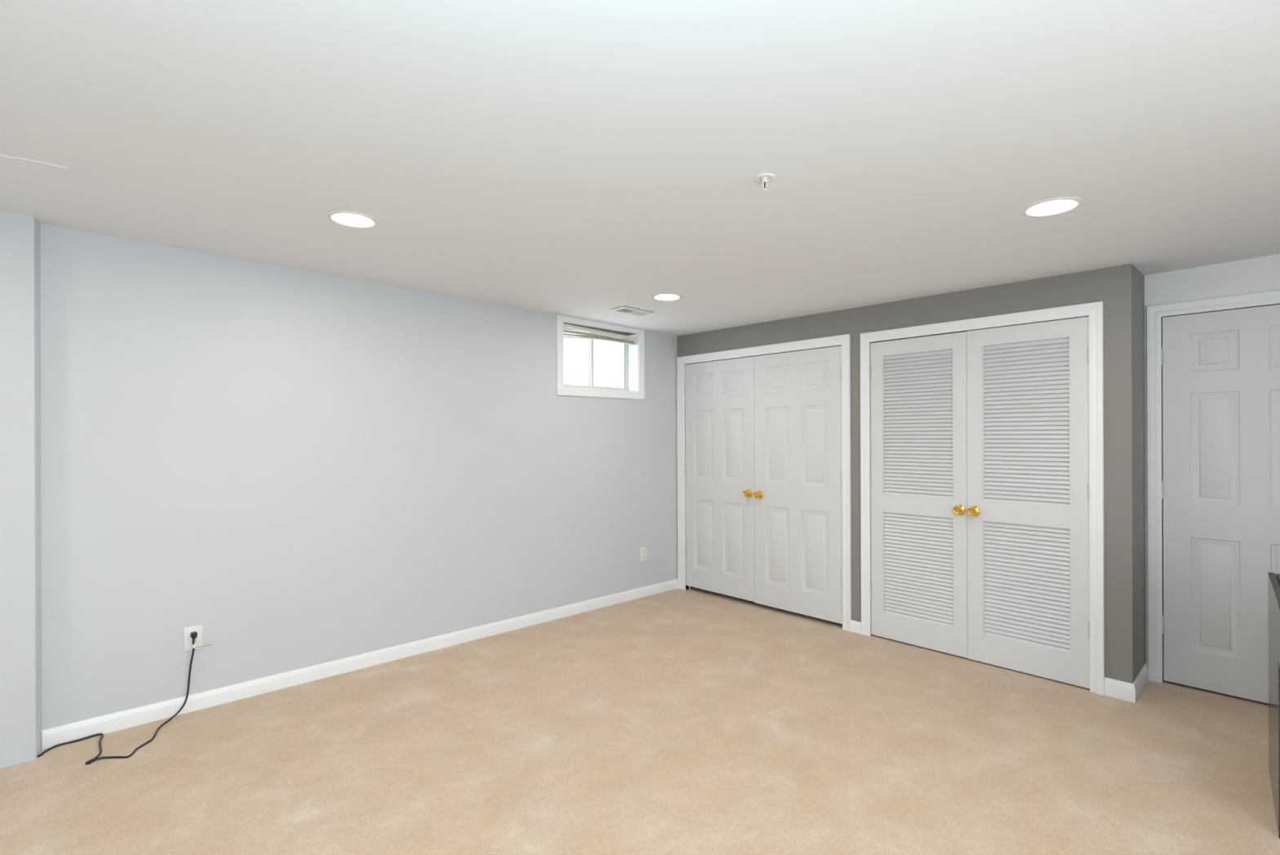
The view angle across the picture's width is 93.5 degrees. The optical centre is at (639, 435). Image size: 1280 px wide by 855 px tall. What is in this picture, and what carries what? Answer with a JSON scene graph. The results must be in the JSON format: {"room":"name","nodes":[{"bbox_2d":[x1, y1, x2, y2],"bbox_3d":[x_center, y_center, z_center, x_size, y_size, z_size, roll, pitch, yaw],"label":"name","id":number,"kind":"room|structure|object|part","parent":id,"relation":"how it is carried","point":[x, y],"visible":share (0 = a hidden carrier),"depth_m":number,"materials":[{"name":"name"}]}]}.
{"room":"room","nodes":[
{"label":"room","id":0,"kind":"room"},
{"bbox_2d":[0,210,41,768],"bbox_3d":[-3.598,0.206,1.806,2.552,2.500,0.137,0,0,-43],"label":"wall","id":1,"kind":"structure","parent":0,"point":[20,526],"depth_m":2.58,"materials":[{"name":"grey paint"}]},
{"bbox_2d":[40,223,677,729],"bbox_3d":[-1.695,0.199,3.759,8.100,2.600,0.188,0,0,-43],"label":"wall","id":2,"kind":"structure","parent":0,"point":[302,468],"depth_m":3.42,"materials":[{"name":"grey paint"}]},
{"bbox_2d":[183,624,203,651],"bbox_3d":[-2.282,1.030,3.075,0.080,0.122,0.009,0,0,-43],"label":"wall outlet","id":3,"kind":"object","parent":2,"relation":"attached to","point":[188,641],"visible":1,"depth_m":3.07,"materials":[{"name":"white plastic"}]},
{"bbox_2d":[189,638,197,644],"bbox_3d":[-2.280,1.050,3.073,0.034,0.028,0.003,0,0,-43],"label":"receptacle","id":4,"kind":"object","parent":3,"relation":"attached to","point":[190,639],"depth_m":3.07,"materials":[{"name":"grey plastic"}]},
{"bbox_2d":[41,578,677,749],"bbox_3d":[-1.169,1.356,4.108,4.136,0.083,0.012,0,0,-43],"label":"baseboard","id":5,"kind":"structure","parent":2,"relation":"attached to","point":[106,723],"depth_m":3.43,"materials":[{"name":"white paint"}]},
{"bbox_2d":[555,315,644,399],"bbox_3d":[-0.364,-0.623,4.989,0.916,0.613,0.204,0,0,-43],"label":"window","id":6,"kind":"structure","parent":2,"relation":"in","point":[633,356],"depth_m":5.03,"materials":[{"name":"white paint"}]},
{"bbox_3d":[-0.555,-0.633,4.925,0.393,0.468,0.022,0,0,-43],"label":"sash","id":7,"kind":"part","parent":6,"relation":"part of","materials":[{"name":"clear glass"}]},
{"bbox_3d":[-0.413,-0.633,5.042,0.782,0.500,0.060,0,0,-43],"label":"frame","id":8,"kind":"part","parent":6,"relation":"part of","materials":[{"name":"white plastic"}]},
{"bbox_2d":[563,323,635,345],"bbox_3d":[-0.327,-0.826,4.949,0.770,0.113,0.037,0,0,-43],"label":"blind","id":9,"kind":"object","parent":6,"relation":"attached to","point":[589,335],"visible":0.95,"depth_m":4.91,"materials":[{"name":"beige metal"}]},
{"bbox_3d":[-0.328,-0.786,4.951,0.770,0.034,0.024,0,0,-43],"label":"rail","id":10,"kind":"part","parent":9,"relation":"part of","materials":[{"name":"beige metal"}]},
{"bbox_3d":[-0.269,-0.634,5.157,0.395,0.468,0.022,0,0,-43],"label":"sash","id":11,"kind":"part","parent":6,"relation":"part of","materials":[{"name":"clear glass"}]},
{"bbox_2d":[640,546,647,561],"bbox_3d":[0.032,1.024,5.230,0.080,0.122,0.009,0,0,-43],"label":"wall outlet","id":12,"kind":"object","parent":2,"relation":"attached to","point":[643,550],"visible":1,"depth_m":5.22,"materials":[{"name":"white plastic"}]},
{"bbox_2d":[0,0,1279,336],"bbox_3d":[0.205,-1.050,1.715,8.200,0.356,6.200,0,0,-43],"label":"ceiling","id":13,"kind":"structure","parent":0,"point":[583,159],"depth_m":1.88,"materials":[{"name":"white paint"}]},
{"bbox_2d":[326,210,378,228],"bbox_3d":[-1.245,-0.941,2.613,0.206,0.014,0.206,1,0,-43],"label":"recessed light","id":14,"kind":"object","parent":13,"relation":"in","point":[345,218],"visible":1,"depth_m":2.61,"materials":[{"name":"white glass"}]},
{"bbox_2d":[609,306,653,315],"bbox_3d":[-0.057,-0.916,4.439,0.302,0.023,0.152,1,0,-43],"label":"ceiling vent","id":15,"kind":"object","parent":13,"relation":"in","point":[623,309],"visible":1,"depth_m":4.42,"materials":[{"name":"white metal"}]},
{"bbox_2d":[651,293,682,301],"bbox_3d":[0.179,-0.924,3.992,0.206,0.014,0.206,1,0,-43],"label":"recessed light","id":16,"kind":"object","parent":13,"relation":"in","point":[662,296],"visible":1,"depth_m":3.98,"materials":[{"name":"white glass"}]},
{"bbox_2d":[754,173,775,193],"bbox_3d":[0.446,-0.899,2.151,0.076,0.051,0.076,0,0,-43],"label":"sprinkler","id":17,"kind":"object","parent":13,"relation":"attached to","point":[762,178],"visible":1,"depth_m":2.14,"materials":[{"name":"white metal"}]},
{"bbox_2d":[1021,196,1083,217],"bbox_3d":[1.638,-0.912,2.395,0.206,0.014,0.206,1,0,-43],"label":"recessed light","id":18,"kind":"object","parent":13,"relation":"in","point":[1056,206],"visible":1,"depth_m":2.39,"materials":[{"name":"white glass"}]},
{"bbox_2d":[0,586,1279,854],"bbox_3d":[0.214,1.453,1.715,8.100,0.120,6.100,0,0,-43],"label":"floor","id":19,"kind":"structure","parent":0,"point":[692,721],"depth_m":2.60,"materials":[{"name":"beige carpet"}]},
{"bbox_2d":[37,631,212,764],"bbox_3d":[-2.333,1.200,2.773,0.637,0.404,0.361,0,0,-43],"label":"power cord","id":20,"kind":"object","parent":19,"relation":"on","point":[193,634],"visible":1,"depth_m":2.79,"materials":[{"name":"black rubber"}]},
{"bbox_2d":[1267,572,1279,838],"bbox_3d":[2.740,0.976,1.806,1.150,0.816,0.860,0,0,44],"label":"base cabinet","id":21,"kind":"object","parent":19,"relation":"on","point":[1273,581],"visible":1,"depth_m":2.22,"materials":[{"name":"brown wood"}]},
{"bbox_2d":[676,263,1145,683],"bbox_3d":[1.613,0.188,4.496,0.446,2.600,3.284,0,0,-43],"label":"wall","id":22,"kind":"structure","parent":0,"point":[1121,288],"depth_m":3.32,"materials":[{"name":"grey paint"}]},
{"bbox_2d":[684,355,755,601],"bbox_3d":[0.659,0.351,5.176,0.098,2.000,0.770,0,0,-43],"label":"door","id":23,"kind":"structure","parent":22,"relation":"in","point":[719,465],"depth_m":5.16,"materials":[{"name":"white paint"}]},
{"bbox_3d":[0.873,0.468,4.917,0.057,0.051,0.051,0,0,-43],"label":"knob","id":24,"kind":"part","parent":23,"relation":"part of","materials":[{"name":"gold metal"}]},
{"bbox_2d":[676,333,851,631],"bbox_3d":[0.961,0.333,4.937,0.127,2.115,1.688,0,0,-43],"label":"door frame","id":25,"kind":"structure","parent":22,"relation":"attached to","point":[844,340],"depth_m":4.50,"materials":[{"name":"white paint"}]},
{"bbox_2d":[752,345,842,623],"bbox_3d":[1.189,0.352,4.607,0.098,2.006,0.780,0,0,-43],"label":"door","id":26,"kind":"structure","parent":22,"relation":"in","point":[797,494],"depth_m":4.60,"materials":[{"name":"white paint"}]},
{"bbox_3d":[0.943,0.473,4.841,0.057,0.051,0.051,0,0,-43],"label":"knob","id":27,"kind":"part","parent":26,"relation":"part of","materials":[{"name":"gold metal"}]},
{"bbox_2d":[850,619,861,633],"bbox_3d":[1.529,1.348,4.255,0.012,0.080,0.080,0,0,-43],"label":"baseboard","id":28,"kind":"structure","parent":22,"relation":"attached to","point":[855,626],"depth_m":4.25,"materials":[{"name":"white paint"}]},
{"bbox_2d":[869,331,967,657],"bbox_3d":[1.801,0.364,3.950,0.098,2.022,0.629,0,0,-43],"label":"door","id":29,"kind":"structure","parent":22,"relation":"in","point":[918,475],"depth_m":3.95,"materials":[{"name":"white paint"}]},
{"bbox_3d":[1.827,-0.076,3.964,0.019,0.949,0.443,0,0,-43],"label":"louver panel","id":30,"kind":"part","parent":29,"relation":"part of","materials":[{"name":"white paint"}]},
{"bbox_3d":[1.830,0.862,3.964,0.019,0.693,0.443,0,0,-43],"label":"louver panel","id":31,"kind":"part","parent":29,"relation":"part of","materials":[{"name":"white paint"}]},
{"bbox_3d":[1.974,0.461,3.735,0.057,0.051,0.051,0,0,-43],"label":"knob","id":32,"kind":"part","parent":29,"relation":"part of","materials":[{"name":"gold metal"}]},
{"bbox_2d":[860,301,1104,694],"bbox_3d":[2.057,0.333,3.761,0.127,2.107,1.368,0,0,-43],"label":"door frame","id":33,"kind":"structure","parent":22,"relation":"attached to","point":[1095,310],"depth_m":3.26,"materials":[{"name":"white paint"}]},
{"bbox_2d":[966,316,1089,688],"bbox_3d":[2.230,0.363,3.490,0.098,2.026,0.627,0,0,-43],"label":"door","id":34,"kind":"structure","parent":22,"relation":"in","point":[1028,384],"depth_m":3.49,"materials":[{"name":"white paint"}]},
{"bbox_3d":[2.030,0.460,3.675,0.057,0.051,0.051,0,0,-43],"label":"knob","id":35,"kind":"part","parent":34,"relation":"part of","materials":[{"name":"gold metal"}]},
{"bbox_3d":[2.248,-0.077,3.512,0.019,0.949,0.432,0,0,-43],"label":"louver panel","id":36,"kind":"part","parent":34,"relation":"part of","materials":[{"name":"white paint"}]},
{"bbox_3d":[2.251,0.861,3.512,0.019,0.693,0.432,0,0,-43],"label":"louver panel","id":37,"kind":"part","parent":34,"relation":"part of","materials":[{"name":"white paint"}]},
{"bbox_2d":[1104,662,1147,702],"bbox_3d":[2.689,1.337,3.322,0.439,0.093,0.130,0,0,-43],"label":"baseboard","id":38,"kind":"structure","parent":22,"relation":"attached to","point":[1126,691],"depth_m":3.19,"materials":[{"name":"white paint"}]},
{"bbox_2d":[1144,253,1279,680],"bbox_3d":[3.750,0.180,2.584,0.115,2.600,2.446,0,0,-43],"label":"wall","id":39,"kind":"structure","parent":0,"point":[1259,274],"depth_m":3.26,"materials":[{"name":"white light blue-grey paint"}]},
{"bbox_2d":[1146,289,1279,682],"bbox_3d":[3.215,0.322,3.143,0.127,2.121,0.857,0,0,-43],"label":"door frame","id":40,"kind":"structure","parent":39,"relation":"attached to","point":[1154,313],"depth_m":3.39,"materials":[{"name":"white paint"}]},
{"bbox_2d":[1160,304,1279,703],"bbox_3d":[3.168,0.351,3.108,0.098,2.035,0.732,0,0,-43],"label":"door","id":41,"kind":"structure","parent":39,"relation":"in","point":[1220,485],"depth_m":3.20,"materials":[{"name":"white paint"}]}
]}

